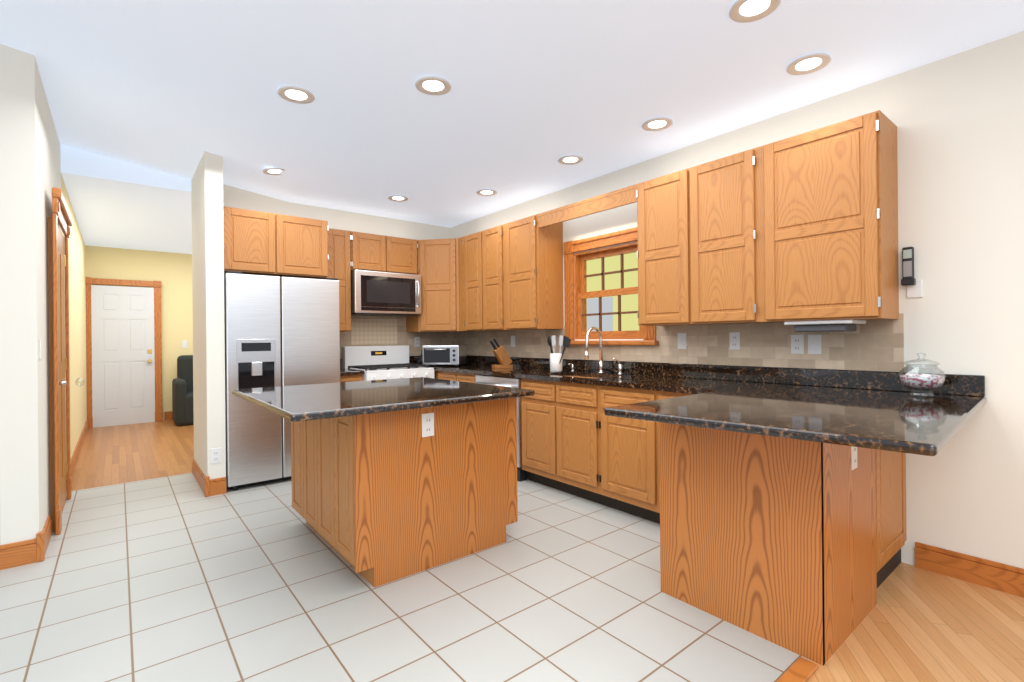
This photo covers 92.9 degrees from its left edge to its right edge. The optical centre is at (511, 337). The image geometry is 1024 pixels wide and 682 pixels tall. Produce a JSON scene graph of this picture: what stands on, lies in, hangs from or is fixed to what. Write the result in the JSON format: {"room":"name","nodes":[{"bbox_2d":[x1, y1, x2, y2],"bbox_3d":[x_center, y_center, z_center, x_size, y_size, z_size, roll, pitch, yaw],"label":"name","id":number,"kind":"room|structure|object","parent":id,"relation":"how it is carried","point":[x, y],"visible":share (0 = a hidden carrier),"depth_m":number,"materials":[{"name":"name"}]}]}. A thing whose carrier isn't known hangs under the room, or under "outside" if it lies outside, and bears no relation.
{"room":"kitchen","nodes":[
{"label":"kitchen","id":0,"kind":"room"},
{"bbox_2d":[0,504,3,544],"bbox_3d":[-4.085,-0.391,1.655,3.240,3.300,0.151,-1,0,-39],"label":"wall","id":1,"kind":"structure","parent":0,"point":[1,505],"depth_m":2.63,"materials":[{"name":"white paint"}]},
{"bbox_2d":[0,44,86,543],"bbox_3d":[-4.488,-0.387,4.862,0.150,3.300,5.640,-1,0,-39],"label":"wall","id":2,"kind":"structure","parent":0,"point":[30,163],"depth_m":2.70,"materials":[{"name":"white paint"}]},
{"bbox_2d":[39,339,41,359],"bbox_3d":[-2.719,0.068,2.810,0.008,0.118,0.072,-1,0,-39],"label":"light switch","id":3,"kind":"object","parent":2,"relation":"attached to","point":[40,340],"depth_m":2.78,"materials":[{"name":"white plastic"}]},
{"bbox_2d":[48,187,83,534],"bbox_3d":[-3.159,0.150,3.489,0.167,2.200,1.000,-1,0,-39],"label":"pantry door","id":4,"kind":"structure","parent":2,"relation":"in","point":[59,363],"depth_m":3.14,"materials":[{"name":"brown wood"}]},
{"bbox_2d":[61,145,192,419],"bbox_3d":[-3.282,-0.399,6.829,4.200,3.300,4.000,-1,0,-39],"label":"wall","id":5,"kind":"structure","parent":0,"point":[134,222],"depth_m":6.06,"materials":[{"name":"beige paint"}]},
{"bbox_2d":[85,277,162,427],"bbox_3d":[-5.690,0.206,7.139,0.908,2.138,0.090,-1,0,-39],"label":"hall door","id":6,"kind":"structure","parent":5,"relation":"in","point":[124,355],"depth_m":7.14,"materials":[{"name":"white paint"}]},
{"bbox_2d":[182,340,186,347],"bbox_3d":[-5.165,0.101,7.675,0.072,0.118,0.008,-1,0,-39],"label":"light switch","id":7,"kind":"object","parent":5,"relation":"attached to","point":[184,342],"depth_m":7.67,"materials":[{"name":"white plastic"}]},
{"bbox_2d":[0,411,1023,597],"bbox_3d":[-1.976,1.159,2.534,7.600,0.160,12.000,-1,0,-39],"label":"baseboard","id":8,"kind":"structure","parent":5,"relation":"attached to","point":[1002,577],"depth_m":2.51,"materials":[{"name":"brown wood"}]},
{"bbox_2d":[72,420,193,490],"bbox_3d":[-3.282,1.282,6.848,4.200,0.060,4.050,-1,0,-39],"label":"floor","id":9,"kind":"structure","parent":0,"point":[116,454],"depth_m":5.27,"materials":[{"name":"brown wood"}]},
{"bbox_2d":[172,355,193,425],"bbox_3d":[-4.692,0.765,7.415,0.770,1.000,0.700,-1,0,-39],"label":"chair","id":10,"kind":"object","parent":9,"relation":"on","point":[182,400],"visible":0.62,"depth_m":7.02,"materials":[{"name":"grey leather"}]},
{"bbox_2d":[191,151,226,478],"bbox_3d":[-2.588,-0.405,4.149,0.125,3.300,0.740,-1,0,-39],"label":"wall","id":11,"kind":"structure","parent":0,"point":[212,194],"depth_m":3.88,"materials":[{"name":"white paint"}]},
{"bbox_2d":[210,448,220,463],"bbox_3d":[-2.344,0.933,3.853,0.072,0.118,0.008,-1,0,-39],"label":"outlet","id":12,"kind":"object","parent":11,"relation":"attached to","point":[215,453],"depth_m":3.85,"materials":[{"name":"white plastic"}]},
{"bbox_2d":[193,185,449,459],"bbox_3d":[-1.864,-0.412,5.308,2.710,3.300,0.150,-1,0,-39],"label":"wall","id":13,"kind":"structure","parent":0,"point":[236,197],"depth_m":5.23,"materials":[{"name":"white paint"}]},
{"bbox_2d":[223,206,286,276],"bbox_3d":[-2.393,-0.822,4.386,0.470,0.530,0.618,-1,0,-39],"label":"upper cabinet","id":14,"kind":"object","parent":13,"relation":"attached to","point":[265,243],"depth_m":4.15,"materials":[{"name":"brown wood"}]},
{"bbox_2d":[287,215,330,278],"bbox_3d":[-2.105,-0.825,4.619,0.515,0.530,0.618,-1,0,-39],"label":"upper cabinet","id":15,"kind":"object","parent":13,"relation":"attached to","point":[308,240],"depth_m":4.43,"materials":[{"name":"brown wood"}]},
{"bbox_2d":[331,229,351,331],"bbox_3d":[-1.844,-0.577,5.014,0.263,1.030,0.329,-1,0,-39],"label":"upper cabinet","id":16,"kind":"object","parent":13,"relation":"attached to","point":[340,239],"depth_m":4.92,"materials":[{"name":"brown wood"}]},
{"bbox_2d":[351,231,394,272],"bbox_3d":[-1.572,-0.897,5.237,0.438,0.395,0.329,-1,0,-39],"label":"upper cabinet","id":17,"kind":"object","parent":13,"relation":"attached to","point":[369,252],"depth_m":5.11,"materials":[{"name":"brown wood"}]},
{"bbox_2d":[351,270,420,316],"bbox_3d":[-1.410,-0.468,5.295,0.748,0.447,0.437,-1,0,-39],"label":"microwave","id":18,"kind":"object","parent":17,"relation":"attached to","point":[375,293],"visible":0.96,"depth_m":5.12,"materials":[{"name":"grey metal"}]},
{"bbox_2d":[340,316,451,367],"bbox_3d":[-1.412,0.044,5.565,1.620,0.580,0.012,-1,0,-39],"label":"tile backsplash","id":19,"kind":"structure","parent":13,"relation":"attached to","point":[365,330],"depth_m":5.54,"materials":[{"name":"tile"}]},
{"bbox_2d":[395,237,417,274],"bbox_3d":[-1.325,-0.900,5.437,0.438,0.395,0.329,-1,0,-39],"label":"upper cabinet","id":20,"kind":"object","parent":13,"relation":"attached to","point":[405,249],"depth_m":5.36,"materials":[{"name":"brown wood"}]},
{"bbox_2d":[414,337,419,346],"bbox_3d":[-1.127,0.047,5.787,0.072,0.118,0.009,-1,0,-39],"label":"outlet","id":21,"kind":"object","parent":13,"relation":"attached to","point":[416,339],"depth_m":5.78,"materials":[{"name":"white plastic"}]},
{"bbox_2d":[0,471,810,681],"bbox_3d":[-2.099,1.270,2.209,7.000,0.060,4.650,-1,0,-39],"label":"floor","id":22,"kind":"structure","parent":0,"point":[179,578],"depth_m":2.23,"materials":[{"name":"white tile"}]},
{"bbox_2d":[224,271,339,490],"bbox_3d":[-2.150,0.351,4.456,0.910,1.780,0.796,-1,0,-39],"label":"refrigerator","id":23,"kind":"object","parent":22,"relation":"on","point":[282,331],"visible":0.81,"depth_m":4.09,"materials":[{"name":"grey metal"}]},
{"bbox_2d":[342,345,433,380],"bbox_3d":[-1.305,0.660,5.177,0.750,1.145,0.682,-1,0,-39],"label":"range","id":24,"kind":"object","parent":22,"relation":"on","point":[380,362],"visible":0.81,"depth_m":5.20,"materials":[{"name":"white metal"}]},
{"bbox_2d":[291,398,517,587],"bbox_3d":[-0.714,0.787,3.087,1.005,0.880,1.134,-1,0,-39],"label":"kitchen island","id":25,"kind":"object","parent":22,"relation":"on","point":[380,499],"visible":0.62,"depth_m":2.60,"materials":[{"name":"brown wood"}]},
{"bbox_2d":[232,377,534,421],"bbox_3d":[-0.808,0.330,2.940,1.340,0.034,1.350,-1,0,-39],"label":"island countertop","id":26,"kind":"structure","parent":25,"relation":"on","point":[295,403],"depth_m":2.63,"materials":[{"name":"stone"}]},
{"bbox_2d":[475,375,525,481],"bbox_3d":[0.076,0.783,4.546,0.651,0.872,0.642,-1,0,-39],"label":"dishwasher","id":27,"kind":"object","parent":22,"relation":"on","point":[503,382],"visible":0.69,"depth_m":4.14,"materials":[{"name":"grey metal"}]},
{"bbox_2d":[340,370,906,665],"bbox_3d":[0.035,0.780,3.814,1.653,0.880,4.542,-1,0,-39],"label":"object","id":28,"kind":"object","parent":22,"relation":"on","point":[794,545],"visible":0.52,"depth_m":2.12,"materials":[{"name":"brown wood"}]},
{"bbox_2d":[340,358,363,375],"bbox_3d":[-1.737,0.288,4.892,0.263,0.136,0.643,-1,0,-39],"label":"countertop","id":29,"kind":"structure","parent":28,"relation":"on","point":[343,371],"depth_m":4.68,"materials":[{"name":"stone"}]},
{"bbox_2d":[409,355,986,406],"bbox_3d":[0.544,0.356,3.991,0.633,0.317,4.912,-1,0,-39],"label":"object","id":30,"kind":"object","parent":28,"relation":"on","point":[959,390],"depth_m":3.13,"materials":[{"name":"stone"}]},
{"bbox_2d":[415,351,422,363],"bbox_3d":[-1.034,0.226,5.620,0.197,0.176,0.160,-1,0,-39],"label":"kettle","id":31,"kind":"object","parent":30,"relation":"on","point":[420,359],"visible":0.35,"depth_m":5.57,"materials":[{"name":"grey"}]},
{"bbox_2d":[422,345,465,365],"bbox_3d":[-0.757,0.196,5.444,0.420,0.230,0.337,-1,0,11],"label":"toaster oven","id":32,"kind":"object","parent":30,"relation":"on","point":[444,355],"visible":1,"depth_m":5.31,"materials":[{"name":"silver metal"}]},
{"bbox_2d":[489,339,512,367],"bbox_3d":[-0.114,0.157,4.960,0.220,0.297,0.110,-1,0,-19],"label":"knife block","id":33,"kind":"object","parent":30,"relation":"on","point":[502,356],"visible":1,"depth_m":4.92,"materials":[{"name":"brown wood"}]},
{"bbox_2d":[547,336,570,371],"bbox_3d":[0.398,0.140,4.329,0.118,0.321,0.337,-1,0,-39],"label":"utensil crock","id":34,"kind":"object","parent":30,"relation":"on","point":[556,364],"visible":1,"depth_m":4.29,"materials":[{"name":"white ceramic"}]},
{"bbox_2d":[568,327,622,374],"bbox_3d":[0.641,0.102,4.075,0.220,0.391,0.572,-1,0,-39],"label":"faucet","id":35,"kind":"object","parent":30,"relation":"on","point":[600,352],"visible":1,"depth_m":4.04,"materials":[{"name":"silver metal"}]},
{"bbox_2d":[898,353,945,396],"bbox_3d":[2.001,0.179,2.378,0.180,0.212,0.180,-1,0,-39],"label":"candy jar","id":36,"kind":"object","parent":30,"relation":"on","point":[927,382],"visible":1,"depth_m":2.34,"materials":[{"name":"clear glass"}]},
{"bbox_2d":[604,387,980,455],"bbox_3d":[1.120,0.312,1.989,0.990,0.034,1.074,-1,0,-39],"label":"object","id":37,"kind":"object","parent":28,"relation":"on","point":[881,410],"depth_m":1.84,"materials":[{"name":"stone"}]},
{"bbox_2d":[0,0,1023,227],"bbox_3d":[-2.067,-1.719,2.612,7.600,0.698,12.200,-1,0,-39],"label":"ceiling","id":38,"kind":"structure","parent":0,"point":[521,107],"depth_m":2.65,"materials":[{"name":"white paint"}]},
{"bbox_2d":[262,168,284,174],"bbox_3d":[-1.992,-1.400,4.098,0.194,0.035,0.194,-1,0,6],"label":"recessed light","id":39,"kind":"object","parent":38,"relation":"in","point":[270,171],"depth_m":4.08,"materials":[{"name":"white"}]},
{"bbox_2d":[277,86,314,103],"bbox_3d":[-1.229,-1.383,2.773,0.195,0.014,0.195,-1,0,6],"label":"recessed light","id":40,"kind":"object","parent":38,"relation":"in","point":[294,94],"depth_m":2.76,"materials":[{"name":"white"}]},
{"bbox_2d":[388,195,407,201],"bbox_3d":[-1.118,-1.371,4.780,0.195,0.014,0.195,-1,0,6],"label":"recessed light","id":41,"kind":"object","parent":38,"relation":"in","point":[399,198],"depth_m":4.77,"materials":[{"name":"white"}]},
{"bbox_2d":[415,76,450,94],"bbox_3d":[-0.430,-1.377,2.660,0.195,0.014,0.195,-1,0,6],"label":"recessed light","id":42,"kind":"object","parent":38,"relation":"in","point":[430,85],"depth_m":2.65,"materials":[{"name":"white"}]},
{"bbox_2d":[477,189,496,195],"bbox_3d":[-0.239,-1.379,4.617,0.195,0.014,0.195,-1,0,6],"label":"recessed light","id":43,"kind":"object","parent":38,"relation":"in","point":[484,192],"depth_m":4.61,"materials":[{"name":"white"}]},
{"bbox_2d":[558,155,582,164],"bbox_3d":[0.456,-1.386,3.790,0.195,0.014,0.195,-1,0,6],"label":"recessed light","id":44,"kind":"object","parent":38,"relation":"in","point":[567,159],"depth_m":3.78,"materials":[{"name":"white"}]},
{"bbox_2d":[642,117,672,130],"bbox_3d":[0.946,-1.390,3.170,0.195,0.014,0.195,-1,0,6],"label":"recessed light","id":45,"kind":"object","parent":38,"relation":"in","point":[658,123],"depth_m":3.16,"materials":[{"name":"white"}]},
{"bbox_2d":[729,0,780,22],"bbox_3d":[1.019,-1.391,2.046,0.195,0.014,0.195,-1,0,6],"label":"recessed light","id":46,"kind":"object","parent":38,"relation":"in","point":[743,11],"depth_m":2.06,"materials":[{"name":"white"}]},
{"bbox_2d":[787,53,830,74],"bbox_3d":[1.513,-1.396,2.484,0.195,0.014,0.195,-1,0,6],"label":"recessed light","id":47,"kind":"object","parent":38,"relation":"in","point":[810,63],"depth_m":2.48,"materials":[{"name":"white"}]},
{"bbox_2d":[406,110,898,331],"bbox_3d":[0.408,-0.599,4.155,0.623,1.030,4.498,-1,0,-39],"label":"kitchen cabinets","id":48,"kind":"object","parent":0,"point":[802,227],"depth_m":2.97,"materials":[{"name":"brown wood"}]},
{"bbox_2d":[450,31,1023,568],"bbox_3d":[1.768,-0.102,3.099,0.150,2.610,8.150,-1,0,-39],"label":"wall","id":49,"kind":"structure","parent":0,"point":[956,119],"depth_m":2.43,"materials":[{"name":"white paint"}]},
{"bbox_2d":[511,336,514,346],"bbox_3d":[0.009,0.036,5.133,0.008,0.118,0.072,-1,0,-39],"label":"outlet","id":50,"kind":"object","parent":49,"relation":"attached to","point":[512,337],"depth_m":5.13,"materials":[{"name":"white plastic"}]},
{"bbox_2d":[563,227,658,344],"bbox_3d":[0.841,-0.416,4.184,0.200,0.951,1.030,-1,0,-39],"label":"window","id":51,"kind":"structure","parent":49,"relation":"in","point":[575,276],"depth_m":4.28,"materials":[{"name":"brown wood"}]},
{"bbox_2d":[452,313,903,371],"bbox_3d":[0.661,0.040,4.343,0.007,0.311,4.519,-1,0,-39],"label":"tile backsplash","id":52,"kind":"structure","parent":49,"relation":"attached to","point":[873,345],"depth_m":3.27,"materials":[{"name":"tile"}]},
{"bbox_2d":[678,333,686,348],"bbox_3d":[1.255,0.024,3.594,0.008,0.118,0.072,-1,0,-39],"label":"outlet","id":53,"kind":"object","parent":49,"relation":"attached to","point":[682,342],"depth_m":3.59,"materials":[{"name":"white plastic"}]},
{"bbox_2d":[729,332,739,349],"bbox_3d":[1.503,0.022,3.287,0.008,0.118,0.072,-1,0,-39],"label":"outlet","id":54,"kind":"object","parent":49,"relation":"attached to","point":[734,337],"depth_m":3.29,"materials":[{"name":"white plastic"}]},
{"bbox_2d":[791,335,803,353],"bbox_3d":[1.749,0.040,2.984,0.008,0.118,0.072,-1,0,-39],"label":"outlet","id":55,"kind":"object","parent":49,"relation":"attached to","point":[797,341],"depth_m":2.98,"materials":[{"name":"white plastic"}]},
{"bbox_2d":[808,334,820,353],"bbox_3d":[1.809,0.039,2.910,0.008,0.118,0.072,-1,0,-39],"label":"light switch","id":56,"kind":"object","parent":49,"relation":"attached to","point":[814,344],"depth_m":2.91,"materials":[{"name":"white plastic"}]},
{"bbox_2d":[901,247,922,297],"bbox_3d":[2.087,-0.343,2.542,0.049,0.265,0.080,-1,0,-39],"label":"wall phone","id":57,"kind":"object","parent":49,"relation":"attached to","point":[913,285],"visible":1,"depth_m":2.54,"materials":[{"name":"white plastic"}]},
{"bbox_2d":[784,319,865,331],"bbox_3d":[1.746,-0.065,2.720,0.242,0.061,0.330,-1,0,-39],"label":"under-cabinet radio","id":58,"kind":"object","parent":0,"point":[826,325],"visible":1,"depth_m":2.64,"materials":[{"name":"white plastic"}]},
{"bbox_2d":[776,562,1023,681],"bbox_3d":[0.456,1.240,-0.946,7.000,0.072,3.530,-1,0,-39],"label":"floor","id":59,"kind":"structure","parent":0,"point":[916,624],"depth_m":1.95,"materials":[{"name":"brown wood"}]},
{"label":"outside","id":60,"kind":"structure","parent":0,"visible":0},
{"bbox_2d":[586,252,638,330],"bbox_3d":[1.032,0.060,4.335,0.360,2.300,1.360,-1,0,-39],"label":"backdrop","id":61,"kind":"structure","parent":60,"point":[629,322],"depth_m":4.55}
]}

